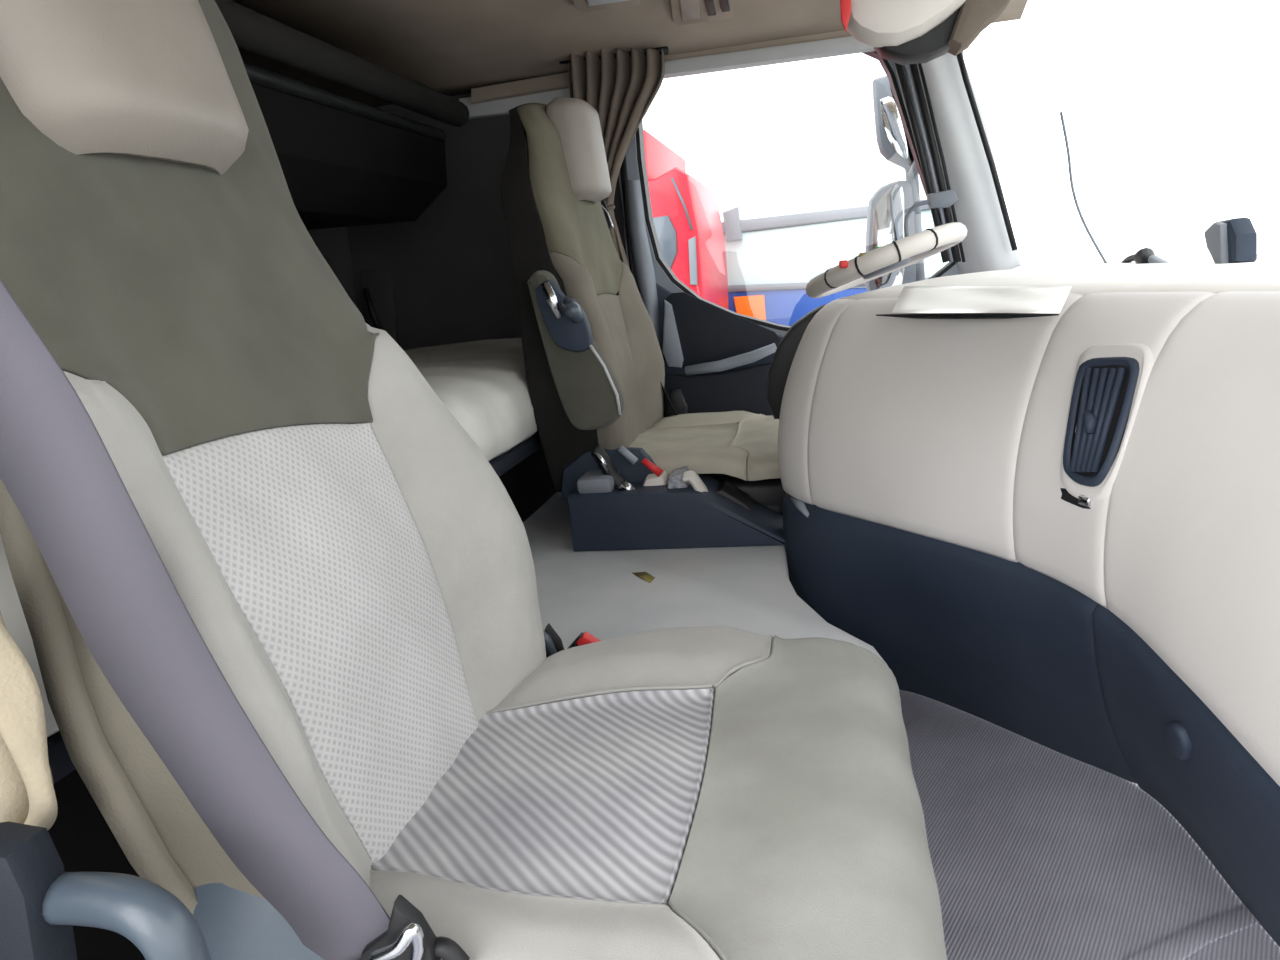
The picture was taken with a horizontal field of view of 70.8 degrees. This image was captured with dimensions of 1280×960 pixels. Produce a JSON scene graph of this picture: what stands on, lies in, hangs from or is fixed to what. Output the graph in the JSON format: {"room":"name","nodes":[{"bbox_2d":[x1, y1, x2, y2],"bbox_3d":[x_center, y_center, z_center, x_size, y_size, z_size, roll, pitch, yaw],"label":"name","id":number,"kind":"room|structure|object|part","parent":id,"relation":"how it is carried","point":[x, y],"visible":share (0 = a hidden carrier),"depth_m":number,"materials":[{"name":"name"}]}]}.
{"room":"vehicle interior","nodes":[
{"label":"vehicle interior","id":0,"kind":"room"},
{"bbox_2d":[307,227,359,310],"bbox_3d":[-1.045,-0.149,1.530,0.050,1.400,2.400,-3,13,12],"label":"wall","id":1,"kind":"structure","parent":0,"point":[333,243],"depth_m":2.51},
{"bbox_2d":[0,338,541,783],"bbox_3d":[-0.637,-0.041,1.498,0.732,0.199,2.200,-3,13,12],"label":"bunk","id":2,"kind":"object","parent":1,"relation":"attached to","point":[483,384],"visible":0.15,"depth_m":1.63,"materials":[{"name":"white fabric"}]},
{"bbox_2d":[215,0,468,229],"bbox_3d":[-0.815,-0.523,1.273,0.518,0.258,1.870,-3,13,12],"label":"bunk","id":3,"kind":"object","parent":1,"relation":"attached to","point":[344,161],"visible":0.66,"depth_m":1.65,"materials":[{"name":"black plastic"}]},
{"bbox_3d":[-0.598,-0.631,1.204,0.056,0.056,1.870,-3,13,12],"label":"rail","id":4,"kind":"part","parent":3,"relation":"part of","materials":[{"name":"black plastic"}]},
{"bbox_3d":[-0.838,-0.496,1.273,0.470,0.210,1.850,-3,13,12],"label":"bunk mattress","id":5,"kind":"part","parent":3,"relation":"part of","materials":[{"name":"black fabric"}]},
{"bbox_2d":[346,94,628,349],"bbox_3d":[-0.431,-0.416,2.582,0.850,1.340,0.060,-3,13,12],"label":"wall","id":6,"kind":"structure","parent":0,"point":[451,266],"depth_m":2.52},
{"bbox_2d":[361,270,397,343],"bbox_3d":[-0.756,-0.482,2.549,0.110,0.225,0.093,-3,13,12],"label":"wall panel","id":7,"kind":"object","parent":6,"relation":"attached to","point":[378,295],"visible":0.76,"depth_m":2.56,"materials":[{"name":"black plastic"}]},
{"bbox_2d":[459,88,569,118],"bbox_3d":[-0.306,-0.996,2.372,0.347,0.056,0.040,-3,13,12],"label":"trim","id":8,"kind":"structure","parent":6,"relation":"attached to","point":[501,107],"depth_m":2.36,"materials":[{"name":"plastic"}]},
{"bbox_2d":[499,447,555,521],"bbox_3d":[-0.297,0.027,1.920,0.040,0.170,1.340,-3,13,12],"label":"trim","id":9,"kind":"structure","parent":6,"relation":"attached to","point":[529,484],"depth_m":2.05,"materials":[{"name":"black plastic"}]},
{"bbox_2d":[471,30,851,103],"bbox_3d":[0.094,-1.052,2.270,1.097,0.065,0.060,-3,13,12],"label":"trim","id":10,"kind":"structure","parent":6,"relation":"attached to","point":[559,81],"depth_m":2.31,"materials":[{"name":"beige plastic"}]},
{"bbox_2d":[618,51,959,417],"bbox_3d":[0.403,-0.492,2.322,0.887,1.245,0.188,-3,13,12],"label":"door","id":11,"kind":"structure","parent":6,"relation":"in","point":[720,358],"depth_m":2.37,"materials":[{"name":"grey plastic"}]},
{"bbox_3d":[0.021,-0.415,2.404,0.064,0.746,0.028,-3,13,12],"label":"frame trim","id":12,"kind":"part","parent":11,"relation":"part of","materials":[{"name":"grey plastic"}]},
{"bbox_3d":[0.246,-0.125,2.421,0.346,0.371,0.050,-3,13,12],"label":"panel","id":13,"kind":"part","parent":11,"relation":"part of","materials":[{"name":"grey plastic"}]},
{"bbox_3d":[0.312,-0.232,2.424,0.552,0.712,0.050,-3,13,12],"label":"panel","id":14,"kind":"part","parent":11,"relation":"part of","materials":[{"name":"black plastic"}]},
{"bbox_3d":[0.234,-0.311,2.320,0.240,0.068,0.036,-3,13,12],"label":"armrest","id":15,"kind":"part","parent":11,"relation":"part of","materials":[{"name":"grey plastic"}]},
{"bbox_2d":[866,75,924,290],"bbox_3d":[0.708,-0.809,2.476,0.168,0.683,0.392,-3,13,12],"label":"mirror","id":16,"kind":"object","parent":11,"relation":"attached to","point":[888,206],"depth_m":2.57,"materials":[{"name":"grey metal"}]},
{"bbox_3d":[0.721,-1.000,2.546,0.112,0.267,0.103,-3,13,12],"label":"wing mirror","id":17,"kind":"part","parent":16,"relation":"part of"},
{"bbox_2d":[880,96,907,158],"bbox_3d":[0.707,-0.979,2.505,0.072,0.170,0.010,-3,13,12],"label":"mirror glass","id":18,"kind":"object","parent":16,"relation":"attached to","point":[893,138],"depth_m":2.50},
{"bbox_2d":[663,36,1020,273],"bbox_3d":[0.494,-0.748,2.242,0.896,0.673,0.088,-3,13,12],"label":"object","id":19,"kind":"structure","parent":6,"relation":"attached to","point":[942,91],"depth_m":2.16,"materials":[{"name":"metal"}]},
{"bbox_2d":[904,189,957,236],"bbox_3d":[0.691,-0.624,2.140,0.124,0.118,0.035,-3,13,12],"label":"clip","id":20,"kind":"object","parent":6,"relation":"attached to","point":[944,199],"visible":0.88,"depth_m":2.11,"materials":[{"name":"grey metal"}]},
{"bbox_3d":[0.661,-0.613,2.146,0.063,0.100,0.023,3,15,33],"label":"clip arm","id":21,"kind":"part","parent":20,"relation":"part of","materials":[{"name":"grey metal"}]},
{"bbox_2d":[231,0,1027,106],"bbox_3d":[-0.229,-0.799,1.169,1.850,0.126,2.420,-3,13,12],"label":"ceiling","id":22,"kind":"structure","parent":0,"point":[447,47],"depth_m":2.07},
{"bbox_2d":[573,0,639,11],"bbox_3d":[-0.070,-0.980,1.784,0.138,0.036,0.253,-5,13,1],"label":"recessed light","id":23,"kind":"object","parent":22,"relation":"in","point":[582,5],"visible":1,"depth_m":1.87,"materials":[{"name":"plastic"}]},
{"bbox_2d":[559,46,668,268],"bbox_3d":[-0.034,-0.637,2.289,0.275,0.883,0.086,-3,13,12],"label":"curtain","id":24,"kind":"object","parent":22,"relation":"hanging from","point":[622,85],"visible":0.39,"depth_m":2.22,"materials":[{"name":"brown fabric"}]},
{"bbox_3d":[-0.066,-1.052,2.228,0.275,0.033,0.020,-3,13,12],"label":"rail","id":25,"kind":"part","parent":24,"relation":"part of","materials":[{"name":"black plastic"}]},
{"bbox_2d":[670,0,734,25],"bbox_3d":[0.131,-1.031,1.925,0.143,0.036,0.386,-4,13,7],"label":"recessed light","id":26,"kind":"object","parent":22,"relation":"in","point":[683,12],"visible":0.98,"depth_m":1.97,"materials":[{"name":"beige plastic"}]},
{"bbox_2d":[704,0,715,15],"bbox_3d":[0.152,-1.021,1.942,0.018,0.005,0.127,-3,13,9],"label":"switch","id":27,"kind":"object","parent":26,"relation":"attached to","point":[709,5],"depth_m":1.95,"materials":[{"name":"black plastic"}]},
{"bbox_2d":[719,0,729,11],"bbox_3d":[0.182,-1.020,1.929,0.020,0.005,0.111,-3,13,10],"label":"switch","id":28,"kind":"object","parent":26,"relation":"attached to","point":[724,5],"depth_m":1.94,"materials":[{"name":"black plastic"}]},
{"bbox_2d":[840,0,1009,64],"bbox_3d":[0.425,-0.715,1.318,0.263,0.174,0.130,-3,13,12],"label":"console","id":29,"kind":"object","parent":22,"relation":"attached to","point":[902,32],"visible":1,"depth_m":1.30,"materials":[{"name":"plastic"}]},
{"bbox_2d":[523,492,887,665],"bbox_3d":[-0.212,0.247,1.958,1.370,0.290,1.340,-3,13,12],"label":"floor","id":30,"kind":"structure","parent":0,"point":[746,588],"depth_m":1.49,"materials":[{"name":"grey plastic"}]},
{"bbox_2d":[500,97,785,515],"bbox_3d":[0.069,-0.363,1.921,0.624,0.893,0.634,-3,13,12],"label":"seat","id":31,"kind":"object","parent":30,"relation":"on","point":[594,362],"visible":0.91,"depth_m":1.78,"materials":[{"name":"beige fabric"}]},
{"bbox_3d":[-0.163,-0.333,1.669,0.035,0.070,0.022,-3,13,12],"label":"armrest lever","id":32,"kind":"part","parent":31,"relation":"part of","materials":[{"name":"silver metal"}]},
{"bbox_3d":[-0.144,-0.593,1.942,0.119,0.399,0.459,-3,13,12],"label":"backrest","id":33,"kind":"part","parent":31,"relation":"part of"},
{"bbox_3d":[-0.126,-0.311,1.658,0.038,0.046,0.035,-3,13,12],"label":"release knob","id":34,"kind":"part","parent":31,"relation":"part of","materials":[{"name":"blue plastic"}]},
{"bbox_3d":[-0.120,-0.250,1.734,0.163,0.310,0.060,-3,13,12],"label":"armrest","id":35,"kind":"part","parent":31,"relation":"part of","materials":[{"name":"green fabric"}]},
{"bbox_2d":[601,200,677,414],"bbox_3d":[-0.017,-0.429,2.247,0.234,0.538,0.063,8,18,44],"label":"belt","id":36,"kind":"object","parent":31,"relation":"attached to","point":[607,214],"visible":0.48,"depth_m":2.25,"materials":[{"name":"grey fabric"}]},
{"bbox_2d":[618,445,662,476],"bbox_3d":[0.002,-0.037,1.749,0.089,0.064,0.026,-1,13,18],"label":"seat belt buckle","id":37,"kind":"object","parent":31,"relation":"attached to","point":[627,454],"visible":1,"depth_m":1.74,"materials":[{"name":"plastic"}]},
{"bbox_2d":[665,389,688,416],"bbox_3d":[0.095,-0.187,2.341,0.064,0.098,0.030,-3,13,12],"label":"seat adjuster","id":38,"kind":"object","parent":31,"relation":"attached to","point":[677,398],"visible":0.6,"depth_m":2.32,"materials":[{"name":"black plastic"}]},
{"bbox_2d":[730,414,780,480],"bbox_3d":[0.306,-0.087,1.979,0.204,0.052,0.552,-3,13,12],"label":"cushion","id":39,"kind":"object","parent":31,"relation":"on","point":[753,437],"depth_m":1.83,"materials":[{"name":"beige fabric"}]},
{"bbox_2d":[633,572,654,582],"bbox_3d":[0.010,0.167,1.558,0.022,0.001,0.068,-11,14,-23],"label":"scuff","id":40,"kind":"object","parent":30,"relation":"on","point":[645,576],"visible":1,"depth_m":1.56,"materials":[{"name":"yellow"}]},
{"bbox_2d":[568,444,784,550],"bbox_3d":[0.079,0.023,1.749,0.415,0.211,0.155,-3,13,12],"label":"console","id":41,"kind":"object","parent":30,"relation":"on","point":[683,508],"visible":0.95,"depth_m":1.70,"materials":[{"name":"blue plastic"}]},
{"bbox_3d":[-0.053,-0.016,1.747,0.078,0.111,0.032,-3,13,12],"label":"handbrake lever","id":42,"kind":"part","parent":41,"relation":"part of","materials":[{"name":"black plastic"}]},
{"bbox_3d":[0.076,0.004,1.737,0.043,0.051,0.080,-3,13,12],"label":"button panel","id":43,"kind":"part","parent":41,"relation":"part of","materials":[{"name":"grey plastic"}]},
{"bbox_3d":[0.178,0.055,1.695,0.182,0.156,0.045,-3,13,12],"label":"sloped trim","id":44,"kind":"part","parent":41,"relation":"part of","materials":[{"name":"plastic"}]},
{"bbox_2d":[899,690,1279,959],"bbox_3d":[0.131,0.497,1.512,2.300,0.060,2.500,-3,13,12],"label":"floor","id":45,"kind":"structure","parent":0,"point":[1037,851],"depth_m":1.19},
{"bbox_2d":[48,769,145,959],"bbox_3d":[-0.471,0.428,0.889,0.040,0.460,0.880,-3,13,12],"label":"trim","id":46,"kind":"structure","parent":45,"relation":"on","point":[81,836],"depth_m":0.78,"materials":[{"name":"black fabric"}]},
{"bbox_2d":[0,0,946,959],"bbox_3d":[-0.148,0.037,0.766,0.733,1.216,0.611,-3,13,12],"label":"passenger seat","id":47,"kind":"object","parent":45,"relation":"on","point":[357,572],"visible":0.91,"depth_m":0.69,"materials":[{"name":"fabric"}]},
{"bbox_2d":[0,611,57,829],"bbox_3d":[-0.387,0.137,0.529,0.091,0.191,0.028,-3,13,12],"label":"door armrest","id":48,"kind":"object","parent":47,"relation":"hanging from","point":[27,793],"visible":0.78,"depth_m":0.52,"materials":[{"name":"beige leather"}]},
{"bbox_2d":[0,821,210,959],"bbox_3d":[-0.320,0.250,0.495,0.194,0.123,0.046,0,14,22],"label":"grab rail","id":49,"kind":"object","parent":47,"relation":"attached to","point":[41,903],"visible":1,"depth_m":0.48,"materials":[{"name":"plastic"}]},
{"bbox_3d":[-0.351,0.238,0.500,0.062,0.096,0.030,-3,13,12],"label":"handle mount","id":50,"kind":"part","parent":49,"relation":"part of","materials":[{"name":"blue plastic"}]},
{"bbox_3d":[-0.425,-0.278,0.716,0.232,0.533,0.481,-3,13,12],"label":"backrest","id":51,"kind":"part","parent":47,"relation":"part of","materials":[{"name":"green fabric"}]},
{"bbox_2d":[0,279,469,959],"bbox_3d":[-0.241,0.087,0.494,0.235,0.491,0.064,-7,13,-8],"label":"belt","id":52,"kind":"object","parent":47,"relation":"attached to","point":[56,467],"visible":1,"depth_m":0.50,"materials":[{"name":"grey fabric"}]},
{"bbox_3d":[-0.151,0.283,0.546,0.060,0.070,0.012,-3,13,12],"label":"anchor plate","id":53,"kind":"part","parent":52,"relation":"part of","materials":[{"name":"black plastic"}]},
{"bbox_2d":[543,623,600,657],"bbox_3d":[-0.101,0.219,1.104,0.109,0.110,0.049,-3,13,12],"label":"belt","id":54,"kind":"object","parent":47,"relation":"attached to","point":[553,642],"visible":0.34,"depth_m":1.10,"materials":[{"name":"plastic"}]},
{"bbox_2d":[667,635,946,959],"bbox_3d":[0.146,0.308,0.775,0.186,0.156,0.611,-3,13,12],"label":"cushion","id":55,"kind":"object","parent":47,"relation":"on","point":[796,830],"depth_m":0.68,"materials":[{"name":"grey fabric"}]},
{"bbox_2d":[766,257,1279,946],"bbox_3d":[0.589,0.081,1.330,0.814,0.745,2.121,-3,13,12],"label":"dashboard","id":56,"kind":"object","parent":45,"relation":"on","point":[1059,532],"visible":0.92,"depth_m":1.10,"materials":[{"name":"beige plastic"}]},
{"bbox_3d":[0.466,-0.179,1.688,0.552,0.342,0.195,-13,15,-29],"label":"panel","id":57,"kind":"part","parent":56,"relation":"part of","materials":[{"name":"beige plastic"}]},
{"bbox_2d":[805,222,966,297],"bbox_3d":[0.506,-0.452,1.865,0.325,0.129,0.412,-3,13,12],"label":"steering wheel","id":58,"kind":"object","parent":56,"relation":"attached to","point":[896,255],"visible":1,"depth_m":1.71,"materials":[{"name":"leather"}]},
{"bbox_2d":[839,260,847,267],"bbox_3d":[0.387,-0.410,1.710,0.016,0.014,0.012,-3,13,12],"label":"switch","id":59,"kind":"object","parent":58,"relation":"attached to","point":[842,264],"depth_m":1.71,"materials":[{"name":"red plastic"}]},
{"bbox_3d":[0.428,-0.093,1.328,0.131,0.343,0.439,-12,14,-27],"label":"glovebox lid","id":60,"kind":"part","parent":56,"relation":"part of","materials":[{"name":"beige plastic"}]},
{"bbox_3d":[0.500,0.232,1.488,0.454,0.400,0.849,-5,13,2],"label":"panel","id":61,"kind":"part","parent":56,"relation":"part of","materials":[{"name":"blue plastic"}]},
{"bbox_2d":[892,286,1071,312],"bbox_3d":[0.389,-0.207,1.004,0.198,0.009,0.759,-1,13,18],"label":"paper sheet","id":62,"kind":"object","parent":56,"relation":"on","point":[912,299],"visible":1,"depth_m":0.90,"materials":[{"name":"white paper"}]},
{"bbox_3d":[0.629,-0.274,1.262,0.674,0.033,2.068,-3,13,12],"label":"panel","id":63,"kind":"part","parent":56,"relation":"part of","materials":[{"name":"beige plastic"}]},
{"bbox_2d":[1060,112,1106,262],"bbox_3d":[0.839,-0.542,1.694,0.095,0.297,0.004,-3,13,12],"label":"antenna","id":64,"kind":"object","parent":56,"relation":"attached to","point":[1061,113],"visible":0.94,"depth_m":1.70,"materials":[{"name":"grey metal"}]},
{"bbox_2d":[1063,357,1138,486],"bbox_3d":[0.515,-0.066,1.016,0.057,0.140,0.094,-8,13,-12],"label":"air vent","id":65,"kind":"object","parent":56,"relation":"attached to","point":[1101,394],"depth_m":1.00,"materials":[{"name":"blue plastic"}]},
{"bbox_3d":[0.545,-0.042,1.064,0.136,0.346,0.195,-8,13,-13],"label":"vent panel","id":66,"kind":"part","parent":56,"relation":"part of","materials":[{"name":"beige plastic"}]},
{"bbox_2d":[1121,248,1168,263],"bbox_3d":[0.869,-0.372,1.537,0.033,0.048,0.337,-3,13,12],"label":"holder","id":67,"kind":"object","parent":56,"relation":"on","point":[1145,255],"visible":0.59,"depth_m":1.54,"materials":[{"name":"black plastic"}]},
{"bbox_3d":[0.889,-0.388,1.616,0.012,0.035,0.172,-3,13,12],"label":"arm","id":68,"kind":"part","parent":67,"relation":"part of","materials":[{"name":"black plastic"}]},
{"bbox_3d":[0.533,0.256,0.891,0.023,0.051,0.061,-3,13,12],"label":"knob","id":69,"kind":"part","parent":56,"relation":"part of","materials":[{"name":"blue plastic"}]},
{"bbox_3d":[0.598,0.379,0.813,0.195,0.395,1.009,-3,13,8],"label":"pocket panel","id":70,"kind":"part","parent":56,"relation":"part of","materials":[{"name":"blue plastic"}]},
{"bbox_3d":[0.563,0.060,0.629,0.224,0.354,0.771,-3,13,9],"label":"panel","id":71,"kind":"part","parent":56,"relation":"part of","materials":[{"name":"beige plastic"}]},
{"bbox_2d":[1204,217,1256,263],"bbox_3d":[0.831,-0.317,1.268,0.040,0.098,0.088,-3,13,12],"label":"mirror","id":72,"kind":"object","parent":56,"relation":"on","point":[1234,240],"visible":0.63,"depth_m":1.24,"materials":[{"name":"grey plastic"}]},
{"bbox_2d":[1125,906,1259,959],"bbox_3d":[0.656,0.523,1.036,0.244,0.006,0.035,-10,14,-21],"label":"trim","id":73,"kind":"structure","parent":45,"relation":"on","point":[1182,945],"depth_m":1.03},
{"label":"outside","id":74,"kind":"structure","parent":0,"visible":0},
{"bbox_2d":[1257,252,1279,256],"bbox_3d":[12.775,-1.889,12.761,100.000,0.100,90.000,-3,13,12],"label":"ground","id":75,"kind":"structure","parent":74,"point":[1276,254],"depth_m":49.77,"materials":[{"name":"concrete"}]},
{"bbox_2d":[643,129,728,308],"bbox_3d":[-0.105,-0.803,6.663,1.472,3.474,1.950,-3,13,12],"label":"truck","id":76,"kind":"object","parent":75,"relation":"on","point":[685,211],"visible":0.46,"depth_m":5.50,"materials":[{"name":"paint"}]},
{"bbox_3d":[0.051,-2.259,6.352,0.314,0.538,1.800,-3,13,12],"label":"panel","id":77,"kind":"part","parent":76,"relation":"part of","materials":[{"name":"red paint"}]},
{"bbox_3d":[0.321,-1.329,5.459,0.053,0.288,0.040,-3,13,12],"label":"door handle","id":78,"kind":"part","parent":76,"relation":"part of","materials":[{"name":"grey metal"}]},
{"bbox_2d":[722,199,948,325],"bbox_3d":[1.902,-1.206,8.216,2.667,2.554,2.150,-3,13,12],"label":"lorry","id":79,"kind":"object","parent":75,"relation":"on","point":[771,261],"visible":0.25,"depth_m":7.18,"materials":[{"name":"grey metal"}]},
{"bbox_3d":[1.718,-2.309,8.006,1.845,0.107,2.100,-3,13,12],"label":"rail","id":80,"kind":"part","parent":79,"relation":"part of","materials":[{"name":"grey metal"}]},
{"bbox_3d":[1.573,-1.560,7.160,1.837,0.129,0.100,-3,13,12],"label":"rail","id":81,"kind":"part","parent":79,"relation":"part of","materials":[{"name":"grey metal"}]}
]}

